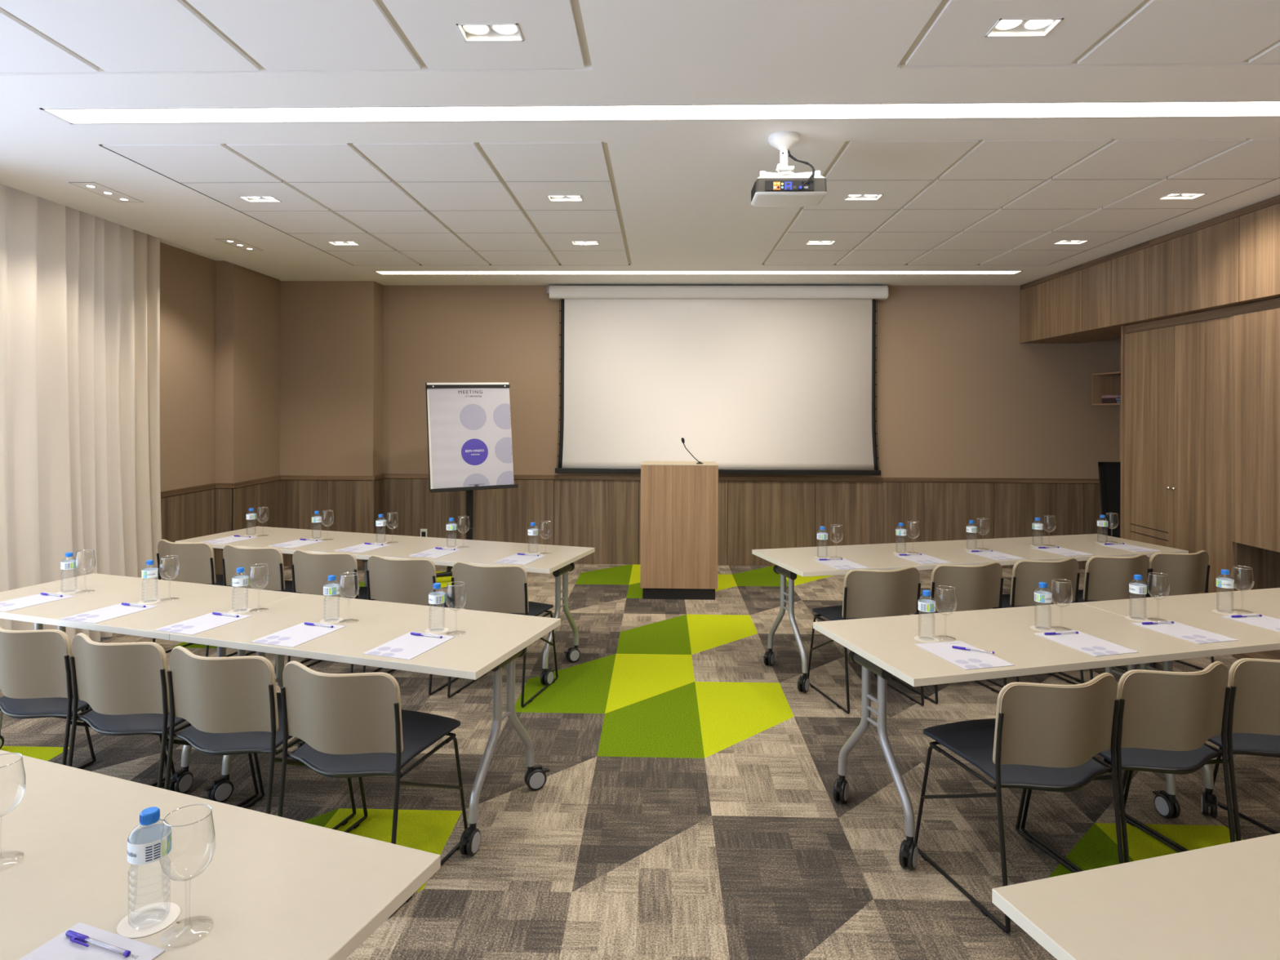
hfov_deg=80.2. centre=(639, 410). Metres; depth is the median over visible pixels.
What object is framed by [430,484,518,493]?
tray
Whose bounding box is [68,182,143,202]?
recessed light
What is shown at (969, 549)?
coaster
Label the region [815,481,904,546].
wall panel
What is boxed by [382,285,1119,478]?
wall
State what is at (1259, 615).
ballpoint pen
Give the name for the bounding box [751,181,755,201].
vent
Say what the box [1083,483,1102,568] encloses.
wall panel
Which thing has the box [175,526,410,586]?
folding table
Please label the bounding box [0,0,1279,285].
ceiling
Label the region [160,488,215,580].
trim
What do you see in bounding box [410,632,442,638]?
ballpoint pen
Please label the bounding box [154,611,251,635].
sheet
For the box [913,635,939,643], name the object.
coaster
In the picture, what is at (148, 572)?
water bottle
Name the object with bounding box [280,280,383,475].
wall column
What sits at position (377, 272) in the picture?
ceiling light
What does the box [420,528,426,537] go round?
wall socket
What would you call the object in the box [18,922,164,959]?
sheet
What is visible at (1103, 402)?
book
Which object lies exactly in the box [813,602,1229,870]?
folding table
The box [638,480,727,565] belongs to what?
wall panel
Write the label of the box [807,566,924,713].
chair
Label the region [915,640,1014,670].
sheet
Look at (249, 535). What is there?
coaster
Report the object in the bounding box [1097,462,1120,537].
television
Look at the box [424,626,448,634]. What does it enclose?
coaster
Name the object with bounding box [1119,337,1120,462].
wall
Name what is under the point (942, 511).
wall panel
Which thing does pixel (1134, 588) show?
water bottle
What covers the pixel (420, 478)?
trim
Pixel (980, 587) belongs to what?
chair
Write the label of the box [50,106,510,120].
diffuser
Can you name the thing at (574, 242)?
recessed light
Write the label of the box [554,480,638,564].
wall panel
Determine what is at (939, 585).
bowl
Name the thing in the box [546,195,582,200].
recessed light
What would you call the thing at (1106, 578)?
chair
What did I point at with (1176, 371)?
tall cabinet
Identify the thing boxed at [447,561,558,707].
chair
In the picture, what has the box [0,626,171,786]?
chair
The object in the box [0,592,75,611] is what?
sheet
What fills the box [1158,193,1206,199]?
recessed light
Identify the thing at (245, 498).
trim
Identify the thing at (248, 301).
wall
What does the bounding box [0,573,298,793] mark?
folding table
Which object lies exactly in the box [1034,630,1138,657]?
sheet
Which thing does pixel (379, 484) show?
trim
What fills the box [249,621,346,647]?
sheet
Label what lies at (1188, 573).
chair
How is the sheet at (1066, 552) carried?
on the folding table at (1020, 547)
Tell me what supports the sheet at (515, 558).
on the folding table at (560, 562)
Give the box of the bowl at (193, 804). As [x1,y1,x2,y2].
[159,804,215,881]
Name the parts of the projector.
ceiling plate, socket panel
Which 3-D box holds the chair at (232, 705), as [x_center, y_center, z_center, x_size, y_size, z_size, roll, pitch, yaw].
[-1.421,1.222,2.840,0.467,0.763,0.526,0,0,17]
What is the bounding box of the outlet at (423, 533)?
[421,531,425,537]
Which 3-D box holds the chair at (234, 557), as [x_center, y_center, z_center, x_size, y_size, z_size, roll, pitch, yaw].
[-2.352,1.217,4.889,0.467,0.763,0.526,0,0,18]
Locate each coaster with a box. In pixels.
[56,589,80,594]
[116,902,180,937]
[137,599,161,604]
[228,608,251,613]
[244,533,257,536]
[309,537,324,539]
[319,617,343,623]
[373,541,386,543]
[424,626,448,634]
[525,551,540,554]
[814,555,830,559]
[893,551,908,554]
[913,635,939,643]
[964,548,978,551]
[1029,544,1045,546]
[1030,625,1055,631]
[1124,616,1151,622]
[1212,609,1238,615]
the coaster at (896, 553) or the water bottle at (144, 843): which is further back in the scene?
the coaster at (896, 553)
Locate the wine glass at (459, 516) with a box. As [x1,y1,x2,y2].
[457,515,470,547]
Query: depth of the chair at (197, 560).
4.82 m
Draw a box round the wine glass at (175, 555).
[159,555,179,599]
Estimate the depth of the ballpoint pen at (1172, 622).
3.19 m
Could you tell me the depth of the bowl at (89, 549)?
3.68 m
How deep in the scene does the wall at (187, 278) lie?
6.56 m
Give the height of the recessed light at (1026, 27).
0.055 m
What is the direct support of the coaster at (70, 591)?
on the folding table at (194, 600)
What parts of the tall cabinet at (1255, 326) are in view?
door, panel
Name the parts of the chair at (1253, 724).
leg, leg, leg, seat frame, seat, edge trim, backrest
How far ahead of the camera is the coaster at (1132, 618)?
3.28 m
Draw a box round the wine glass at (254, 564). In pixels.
[248,564,269,610]
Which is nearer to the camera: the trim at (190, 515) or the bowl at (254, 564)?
the bowl at (254, 564)
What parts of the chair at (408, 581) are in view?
leg, backrest, edge trim, leg, seat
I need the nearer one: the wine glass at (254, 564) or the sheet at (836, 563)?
the wine glass at (254, 564)
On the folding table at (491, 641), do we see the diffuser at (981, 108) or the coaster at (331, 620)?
the coaster at (331, 620)
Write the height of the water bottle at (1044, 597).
0.188 m
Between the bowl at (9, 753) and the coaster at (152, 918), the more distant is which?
the bowl at (9, 753)
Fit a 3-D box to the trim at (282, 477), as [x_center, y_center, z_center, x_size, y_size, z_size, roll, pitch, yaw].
[-3.211,0.686,7.793,0.996,0.046,0.026,0,0,2]
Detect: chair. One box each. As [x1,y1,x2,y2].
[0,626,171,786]
[66,632,258,806]
[152,539,246,657]
[164,645,355,830]
[222,544,311,673]
[277,660,467,917]
[287,549,382,673]
[362,555,466,695]
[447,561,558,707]
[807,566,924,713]
[890,561,1006,704]
[913,672,1124,933]
[985,557,1084,687]
[1020,661,1235,871]
[1057,553,1154,683]
[1121,550,1213,670]
[1124,657,1279,851]
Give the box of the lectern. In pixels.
[640,461,718,599]
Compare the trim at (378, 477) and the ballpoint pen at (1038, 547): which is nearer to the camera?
the ballpoint pen at (1038, 547)
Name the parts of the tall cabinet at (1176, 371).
panel, door, door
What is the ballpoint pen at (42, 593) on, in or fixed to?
on the sheet at (33, 600)
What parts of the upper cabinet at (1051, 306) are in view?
door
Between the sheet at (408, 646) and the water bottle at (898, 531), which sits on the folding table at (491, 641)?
the sheet at (408, 646)
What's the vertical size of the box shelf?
0.312 m
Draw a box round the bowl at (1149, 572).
[1146,572,1169,599]
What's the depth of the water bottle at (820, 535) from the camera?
4.61 m
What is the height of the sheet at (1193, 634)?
0.002 m
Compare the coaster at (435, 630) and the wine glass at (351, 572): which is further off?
the wine glass at (351, 572)
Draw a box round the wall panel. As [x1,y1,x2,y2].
[727,480,815,565]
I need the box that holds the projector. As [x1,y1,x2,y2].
[751,131,826,207]
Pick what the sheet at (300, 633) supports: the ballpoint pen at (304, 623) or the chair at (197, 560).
the ballpoint pen at (304, 623)
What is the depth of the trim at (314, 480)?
7.79 m
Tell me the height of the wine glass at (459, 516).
0.198 m
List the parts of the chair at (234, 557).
leg, backrest, edge trim, leg, seat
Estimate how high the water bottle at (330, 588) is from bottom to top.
0.188 m
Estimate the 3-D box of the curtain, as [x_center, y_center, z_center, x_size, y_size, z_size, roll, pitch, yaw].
[-3.780,0.061,4.842,0.234,3.038,2.138,0,0,2]
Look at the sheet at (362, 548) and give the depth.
4.87 m
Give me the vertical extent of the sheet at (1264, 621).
0.002 m
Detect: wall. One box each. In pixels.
[160,242,216,491]
[214,260,280,488]
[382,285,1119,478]
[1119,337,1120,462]
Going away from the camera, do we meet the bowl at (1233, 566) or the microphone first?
the bowl at (1233, 566)
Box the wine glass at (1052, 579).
[1050,578,1072,630]
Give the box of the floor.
[0,564,1279,959]
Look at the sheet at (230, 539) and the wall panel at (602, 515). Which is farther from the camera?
the wall panel at (602, 515)
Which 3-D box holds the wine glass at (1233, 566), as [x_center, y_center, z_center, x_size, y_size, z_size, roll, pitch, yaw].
[2.710,0.802,3.419,0.082,0.198,0.082,0,0,23]
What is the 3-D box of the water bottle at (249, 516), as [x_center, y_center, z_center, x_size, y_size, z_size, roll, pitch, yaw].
[-2.744,0.780,5.363,0.066,0.188,0.065,0,0,-30]
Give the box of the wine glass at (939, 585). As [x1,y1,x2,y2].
[934,585,956,638]
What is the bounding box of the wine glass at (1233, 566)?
[1231,565,1253,613]
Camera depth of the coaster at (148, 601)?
3.49 m
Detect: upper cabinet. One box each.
[1019,263,1120,343]
[1082,240,1159,331]
[1149,208,1253,319]
[1239,195,1279,302]
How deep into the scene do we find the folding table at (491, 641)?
3.04 m
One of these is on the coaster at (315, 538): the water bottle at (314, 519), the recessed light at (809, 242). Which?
the water bottle at (314, 519)
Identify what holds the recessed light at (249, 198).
in the ceiling
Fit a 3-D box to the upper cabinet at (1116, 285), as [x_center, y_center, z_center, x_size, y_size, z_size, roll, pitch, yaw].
[4.199,-1.000,6.239,0.620,0.598,0.920,0,0,2]
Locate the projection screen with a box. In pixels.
[546,285,888,475]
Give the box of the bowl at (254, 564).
[248,564,269,589]
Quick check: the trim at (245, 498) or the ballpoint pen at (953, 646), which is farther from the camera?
the trim at (245, 498)
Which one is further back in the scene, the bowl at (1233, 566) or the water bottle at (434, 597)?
the bowl at (1233, 566)
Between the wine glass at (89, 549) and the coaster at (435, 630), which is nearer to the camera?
the coaster at (435, 630)
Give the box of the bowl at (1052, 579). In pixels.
[1050,578,1072,607]
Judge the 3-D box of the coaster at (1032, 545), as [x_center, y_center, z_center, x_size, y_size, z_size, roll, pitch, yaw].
[2.652,0.901,5.070,0.094,0.001,0.094,0,0,2]
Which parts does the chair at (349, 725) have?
leg, backrest, edge trim, leg, seat frame, seat, leg, leg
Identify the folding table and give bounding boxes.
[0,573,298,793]
[0,750,440,959]
[169,593,560,856]
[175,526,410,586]
[349,536,595,684]
[751,541,1010,692]
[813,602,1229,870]
[937,533,1188,608]
[991,833,1279,959]
[1079,587,1279,817]
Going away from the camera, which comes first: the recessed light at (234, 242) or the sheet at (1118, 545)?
the sheet at (1118, 545)
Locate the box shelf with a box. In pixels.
[1091,371,1120,404]
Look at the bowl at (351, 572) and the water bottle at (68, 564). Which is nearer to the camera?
the bowl at (351, 572)
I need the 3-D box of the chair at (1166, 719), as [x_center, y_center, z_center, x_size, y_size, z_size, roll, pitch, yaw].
[1.756,1.237,2.737,0.467,0.763,0.526,0,0,-15]
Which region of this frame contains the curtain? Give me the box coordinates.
[0,183,161,653]
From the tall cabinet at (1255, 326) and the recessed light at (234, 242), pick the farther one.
the recessed light at (234, 242)
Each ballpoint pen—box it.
[40,592,62,596]
[65,929,130,956]
[121,602,146,607]
[212,612,239,617]
[303,622,333,627]
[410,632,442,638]
[951,645,994,653]
[1038,546,1059,548]
[1044,631,1078,635]
[1142,621,1173,624]
[1231,614,1262,617]
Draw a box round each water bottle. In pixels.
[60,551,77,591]
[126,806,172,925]
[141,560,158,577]
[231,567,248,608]
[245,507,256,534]
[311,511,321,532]
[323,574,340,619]
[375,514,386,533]
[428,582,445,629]
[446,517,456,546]
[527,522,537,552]
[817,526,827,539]
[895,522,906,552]
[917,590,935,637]
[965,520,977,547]
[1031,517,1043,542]
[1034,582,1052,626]
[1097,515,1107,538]
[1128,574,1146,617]
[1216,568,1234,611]
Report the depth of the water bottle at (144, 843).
1.31 m
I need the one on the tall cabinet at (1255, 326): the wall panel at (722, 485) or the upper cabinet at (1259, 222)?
the upper cabinet at (1259, 222)
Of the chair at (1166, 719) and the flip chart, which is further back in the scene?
the flip chart
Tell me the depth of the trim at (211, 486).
6.53 m
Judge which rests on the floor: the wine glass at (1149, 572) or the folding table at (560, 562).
the folding table at (560, 562)
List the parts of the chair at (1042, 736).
leg, leg, seat, seat frame, leg, edge trim, backrest, leg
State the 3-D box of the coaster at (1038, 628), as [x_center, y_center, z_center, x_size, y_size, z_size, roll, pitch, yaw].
[1.658,0.897,3.129,0.094,0.001,0.094,0,0,2]
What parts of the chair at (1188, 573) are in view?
leg, edge trim, backrest, leg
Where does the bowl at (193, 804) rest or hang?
on the wine glass at (193, 917)
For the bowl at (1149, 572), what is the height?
0.108 m
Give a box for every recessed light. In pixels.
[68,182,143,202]
[216,239,262,250]
[238,195,280,202]
[328,241,359,244]
[456,22,524,41]
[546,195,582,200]
[571,240,599,244]
[805,240,835,244]
[844,194,883,199]
[984,17,1063,36]
[1053,240,1088,244]
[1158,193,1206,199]
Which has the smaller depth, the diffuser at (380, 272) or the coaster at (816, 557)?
the coaster at (816, 557)
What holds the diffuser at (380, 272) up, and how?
attached to the ceiling light at (377, 272)
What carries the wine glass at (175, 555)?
on the folding table at (194, 600)
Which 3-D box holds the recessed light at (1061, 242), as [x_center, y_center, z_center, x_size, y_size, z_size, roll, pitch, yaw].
[3.325,-1.329,5.868,0.210,0.055,0.120,0,0,2]
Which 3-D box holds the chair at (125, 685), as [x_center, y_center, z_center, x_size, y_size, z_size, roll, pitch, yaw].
[-1.883,1.220,2.991,0.467,0.763,0.526,0,0,18]
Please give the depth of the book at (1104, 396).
7.33 m
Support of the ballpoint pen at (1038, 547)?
on the sheet at (1066, 552)
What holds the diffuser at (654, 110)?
attached to the ceiling light at (1151, 108)
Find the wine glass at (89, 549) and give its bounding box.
[74,549,95,592]
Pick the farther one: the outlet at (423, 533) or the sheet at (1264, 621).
the outlet at (423, 533)
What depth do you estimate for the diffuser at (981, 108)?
3.31 m
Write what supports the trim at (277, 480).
attached to the wall at (248, 301)
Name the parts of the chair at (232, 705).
leg, backrest, edge trim, seat, seat frame, leg, leg, leg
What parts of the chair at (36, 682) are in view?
backrest, edge trim, seat, seat frame, leg, leg, leg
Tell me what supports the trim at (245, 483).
attached to the wall at (248, 301)
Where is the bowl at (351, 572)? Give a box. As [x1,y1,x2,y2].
[338,572,359,599]
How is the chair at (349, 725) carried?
on the floor
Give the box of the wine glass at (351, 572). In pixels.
[338,572,359,622]
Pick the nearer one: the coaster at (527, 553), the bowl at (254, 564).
the bowl at (254, 564)
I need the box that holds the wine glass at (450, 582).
[445,582,466,633]
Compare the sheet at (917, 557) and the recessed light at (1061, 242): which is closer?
the sheet at (917, 557)
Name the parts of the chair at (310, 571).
leg, backrest, edge trim, leg, seat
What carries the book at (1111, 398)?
on the book at (1103, 402)
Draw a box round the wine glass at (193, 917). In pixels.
[159,804,215,929]
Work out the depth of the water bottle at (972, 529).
4.91 m
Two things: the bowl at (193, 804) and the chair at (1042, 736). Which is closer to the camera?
the bowl at (193, 804)
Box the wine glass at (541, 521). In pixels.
[538,520,552,553]
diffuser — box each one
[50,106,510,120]
[379,271,590,273]
[505,103,977,118]
[589,271,805,273]
[804,271,1017,273]
[967,102,1279,115]
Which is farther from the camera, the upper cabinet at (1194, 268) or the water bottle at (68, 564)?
the upper cabinet at (1194, 268)
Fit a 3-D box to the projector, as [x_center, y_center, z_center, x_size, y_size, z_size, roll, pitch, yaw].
[0.723,-1.172,3.713,0.340,0.290,0.279,0,0,2]
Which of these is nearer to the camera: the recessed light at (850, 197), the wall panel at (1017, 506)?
the recessed light at (850, 197)
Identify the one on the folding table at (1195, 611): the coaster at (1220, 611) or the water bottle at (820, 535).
the coaster at (1220, 611)
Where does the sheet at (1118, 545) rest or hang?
on the folding table at (1020, 547)
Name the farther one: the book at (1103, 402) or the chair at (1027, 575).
the book at (1103, 402)
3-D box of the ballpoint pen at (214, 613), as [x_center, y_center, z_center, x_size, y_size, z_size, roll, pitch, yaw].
[-1.781,0.875,3.260,0.144,0.009,0.015,0,0,20]
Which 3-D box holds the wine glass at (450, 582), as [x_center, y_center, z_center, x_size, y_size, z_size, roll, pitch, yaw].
[-0.732,0.786,3.026,0.082,0.198,0.082,0,0,23]
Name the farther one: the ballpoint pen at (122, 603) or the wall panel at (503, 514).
the wall panel at (503, 514)
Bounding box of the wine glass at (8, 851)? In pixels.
[0,752,26,855]
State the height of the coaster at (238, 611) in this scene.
0.001 m
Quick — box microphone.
[681,437,703,463]
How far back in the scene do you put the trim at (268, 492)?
7.59 m
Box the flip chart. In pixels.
[425,382,518,577]
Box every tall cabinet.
[1120,306,1234,655]
[1231,297,1279,659]
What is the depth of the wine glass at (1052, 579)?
3.14 m
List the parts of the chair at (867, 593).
leg, seat frame, seat, leg, edge trim, backrest, leg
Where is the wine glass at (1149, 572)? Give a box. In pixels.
[1146,572,1169,621]
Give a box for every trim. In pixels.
[160,483,216,497]
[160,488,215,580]
[215,488,231,574]
[216,483,231,488]
[231,475,280,488]
[231,480,279,530]
[233,484,258,530]
[258,480,279,527]
[280,475,375,480]
[280,480,328,566]
[314,480,351,530]
[328,480,374,567]
[374,474,383,479]
[374,478,383,533]
[382,473,1099,483]
[383,478,466,539]
[420,478,1099,546]
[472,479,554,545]
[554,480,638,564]
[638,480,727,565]
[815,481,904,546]
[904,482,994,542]
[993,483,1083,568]
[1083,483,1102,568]
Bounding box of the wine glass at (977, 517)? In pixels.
[975,517,989,549]
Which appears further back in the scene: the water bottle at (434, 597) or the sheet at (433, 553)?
the sheet at (433, 553)
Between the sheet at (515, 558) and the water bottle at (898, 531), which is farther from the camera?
the water bottle at (898, 531)
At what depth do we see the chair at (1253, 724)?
2.63 m
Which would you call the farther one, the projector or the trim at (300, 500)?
the trim at (300, 500)
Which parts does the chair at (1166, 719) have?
leg, leg, leg, seat, seat frame, edge trim, backrest, leg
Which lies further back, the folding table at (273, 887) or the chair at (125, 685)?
the chair at (125, 685)
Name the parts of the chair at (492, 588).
leg, backrest, edge trim, leg, seat, seat frame, leg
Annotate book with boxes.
[1102,395,1120,398]
[1102,397,1120,400]
[1102,400,1120,403]
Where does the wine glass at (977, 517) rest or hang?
on the folding table at (1020, 547)
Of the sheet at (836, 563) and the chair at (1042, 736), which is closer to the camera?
the chair at (1042, 736)
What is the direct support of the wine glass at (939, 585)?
on the folding table at (886, 646)
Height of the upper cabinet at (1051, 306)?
0.598 m
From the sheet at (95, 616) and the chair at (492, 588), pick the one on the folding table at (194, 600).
the sheet at (95, 616)
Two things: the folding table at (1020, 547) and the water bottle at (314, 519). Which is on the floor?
the folding table at (1020, 547)
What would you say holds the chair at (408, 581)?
on the floor
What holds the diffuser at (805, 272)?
attached to the ceiling light at (377, 272)
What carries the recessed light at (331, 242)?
in the ceiling
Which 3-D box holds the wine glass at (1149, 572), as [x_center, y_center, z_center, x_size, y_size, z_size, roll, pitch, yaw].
[2.227,0.800,3.266,0.082,0.198,0.082,0,0,23]
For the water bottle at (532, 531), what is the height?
0.188 m
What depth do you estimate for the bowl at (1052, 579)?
3.13 m
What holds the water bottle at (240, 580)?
on the coaster at (238, 611)
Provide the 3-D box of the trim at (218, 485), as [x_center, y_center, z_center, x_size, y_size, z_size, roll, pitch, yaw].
[-3.804,0.683,6.959,0.144,0.046,0.026,0,0,2]
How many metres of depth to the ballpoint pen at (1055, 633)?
3.04 m
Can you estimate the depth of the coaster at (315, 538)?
5.24 m
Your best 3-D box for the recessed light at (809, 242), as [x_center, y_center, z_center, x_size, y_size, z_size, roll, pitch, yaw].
[1.406,-1.338,5.922,0.210,0.055,0.120,0,0,2]
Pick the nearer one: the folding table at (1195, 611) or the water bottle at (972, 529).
the folding table at (1195, 611)
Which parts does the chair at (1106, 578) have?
seat, leg, edge trim, backrest, leg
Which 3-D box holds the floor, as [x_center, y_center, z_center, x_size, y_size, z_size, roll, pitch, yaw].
[0.535,1.612,3.004,9.500,0.001,9.970,0,0,2]
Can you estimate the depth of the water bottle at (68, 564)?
3.67 m
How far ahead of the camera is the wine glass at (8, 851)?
1.51 m
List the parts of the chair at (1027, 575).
seat, leg, edge trim, backrest, leg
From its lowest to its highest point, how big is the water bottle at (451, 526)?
0.188 m
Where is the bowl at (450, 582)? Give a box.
[445,582,466,610]
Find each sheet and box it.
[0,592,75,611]
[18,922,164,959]
[58,602,158,623]
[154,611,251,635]
[203,535,257,544]
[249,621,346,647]
[269,539,324,548]
[334,542,391,552]
[362,631,454,660]
[408,547,462,558]
[494,553,546,564]
[813,558,869,569]
[894,553,951,564]
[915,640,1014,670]
[964,550,1025,560]
[1031,546,1094,556]
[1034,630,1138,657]
[1099,542,1160,552]
[1131,620,1238,644]
[1221,613,1279,631]
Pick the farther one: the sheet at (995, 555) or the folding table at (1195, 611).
the sheet at (995, 555)
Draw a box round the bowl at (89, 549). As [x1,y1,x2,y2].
[74,549,95,573]
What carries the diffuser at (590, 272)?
attached to the ceiling light at (377, 272)
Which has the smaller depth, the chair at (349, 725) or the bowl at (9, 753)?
the bowl at (9, 753)
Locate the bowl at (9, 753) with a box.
[0,752,26,817]
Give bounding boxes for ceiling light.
[39,99,1279,124]
[373,271,1022,274]
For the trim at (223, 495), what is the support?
attached to the wall at (248, 301)
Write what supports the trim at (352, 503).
attached to the wall column
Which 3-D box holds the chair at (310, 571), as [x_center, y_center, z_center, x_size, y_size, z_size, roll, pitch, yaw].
[-1.840,1.220,4.724,0.467,0.763,0.526,0,0,17]
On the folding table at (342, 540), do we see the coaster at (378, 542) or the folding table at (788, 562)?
the coaster at (378, 542)
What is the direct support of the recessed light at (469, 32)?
in the ceiling
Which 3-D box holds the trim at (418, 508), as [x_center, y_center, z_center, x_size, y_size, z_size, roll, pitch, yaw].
[-2.284,1.158,8.040,0.896,0.882,0.020,0,0,2]
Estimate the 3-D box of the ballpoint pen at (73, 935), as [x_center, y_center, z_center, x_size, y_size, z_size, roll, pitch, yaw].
[-0.897,0.879,1.252,0.144,0.009,0.015,0,0,20]
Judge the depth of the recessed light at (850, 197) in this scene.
4.72 m
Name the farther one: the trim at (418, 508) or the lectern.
the trim at (418, 508)
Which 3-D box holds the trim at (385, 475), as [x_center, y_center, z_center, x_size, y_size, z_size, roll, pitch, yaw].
[1.107,0.706,7.942,7.680,0.046,0.026,0,0,2]
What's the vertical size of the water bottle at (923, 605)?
0.188 m
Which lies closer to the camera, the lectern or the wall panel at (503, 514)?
the lectern
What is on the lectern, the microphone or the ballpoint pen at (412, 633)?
the microphone
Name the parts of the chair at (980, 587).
seat, leg, edge trim, backrest, leg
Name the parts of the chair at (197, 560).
leg, backrest, edge trim, leg, seat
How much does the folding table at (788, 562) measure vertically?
0.720 m
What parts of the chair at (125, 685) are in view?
leg, backrest, edge trim, seat, seat frame, leg, leg, leg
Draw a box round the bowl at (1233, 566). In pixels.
[1231,565,1253,591]
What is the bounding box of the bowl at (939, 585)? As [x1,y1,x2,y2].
[934,585,956,615]
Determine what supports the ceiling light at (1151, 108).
attached to the ceiling
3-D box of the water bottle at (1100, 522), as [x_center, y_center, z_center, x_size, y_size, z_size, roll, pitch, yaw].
[3.175,0.808,5.218,0.066,0.188,0.065,0,0,41]
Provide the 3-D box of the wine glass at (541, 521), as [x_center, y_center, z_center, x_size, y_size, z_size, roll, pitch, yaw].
[-0.586,0.787,4.721,0.082,0.198,0.082,0,0,23]
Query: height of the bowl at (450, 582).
0.108 m
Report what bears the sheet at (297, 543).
on the folding table at (342, 540)
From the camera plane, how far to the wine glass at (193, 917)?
1.30 m
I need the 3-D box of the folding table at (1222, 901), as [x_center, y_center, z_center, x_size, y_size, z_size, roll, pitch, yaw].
[1.412,1.256,1.264,1.373,0.720,0.705,0,0,-15]
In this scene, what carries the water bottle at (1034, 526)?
on the coaster at (1032, 545)
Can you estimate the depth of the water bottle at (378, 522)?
5.06 m
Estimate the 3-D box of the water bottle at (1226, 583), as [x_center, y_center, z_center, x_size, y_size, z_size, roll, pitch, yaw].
[2.619,0.806,3.402,0.065,0.188,0.066,0,0,39]

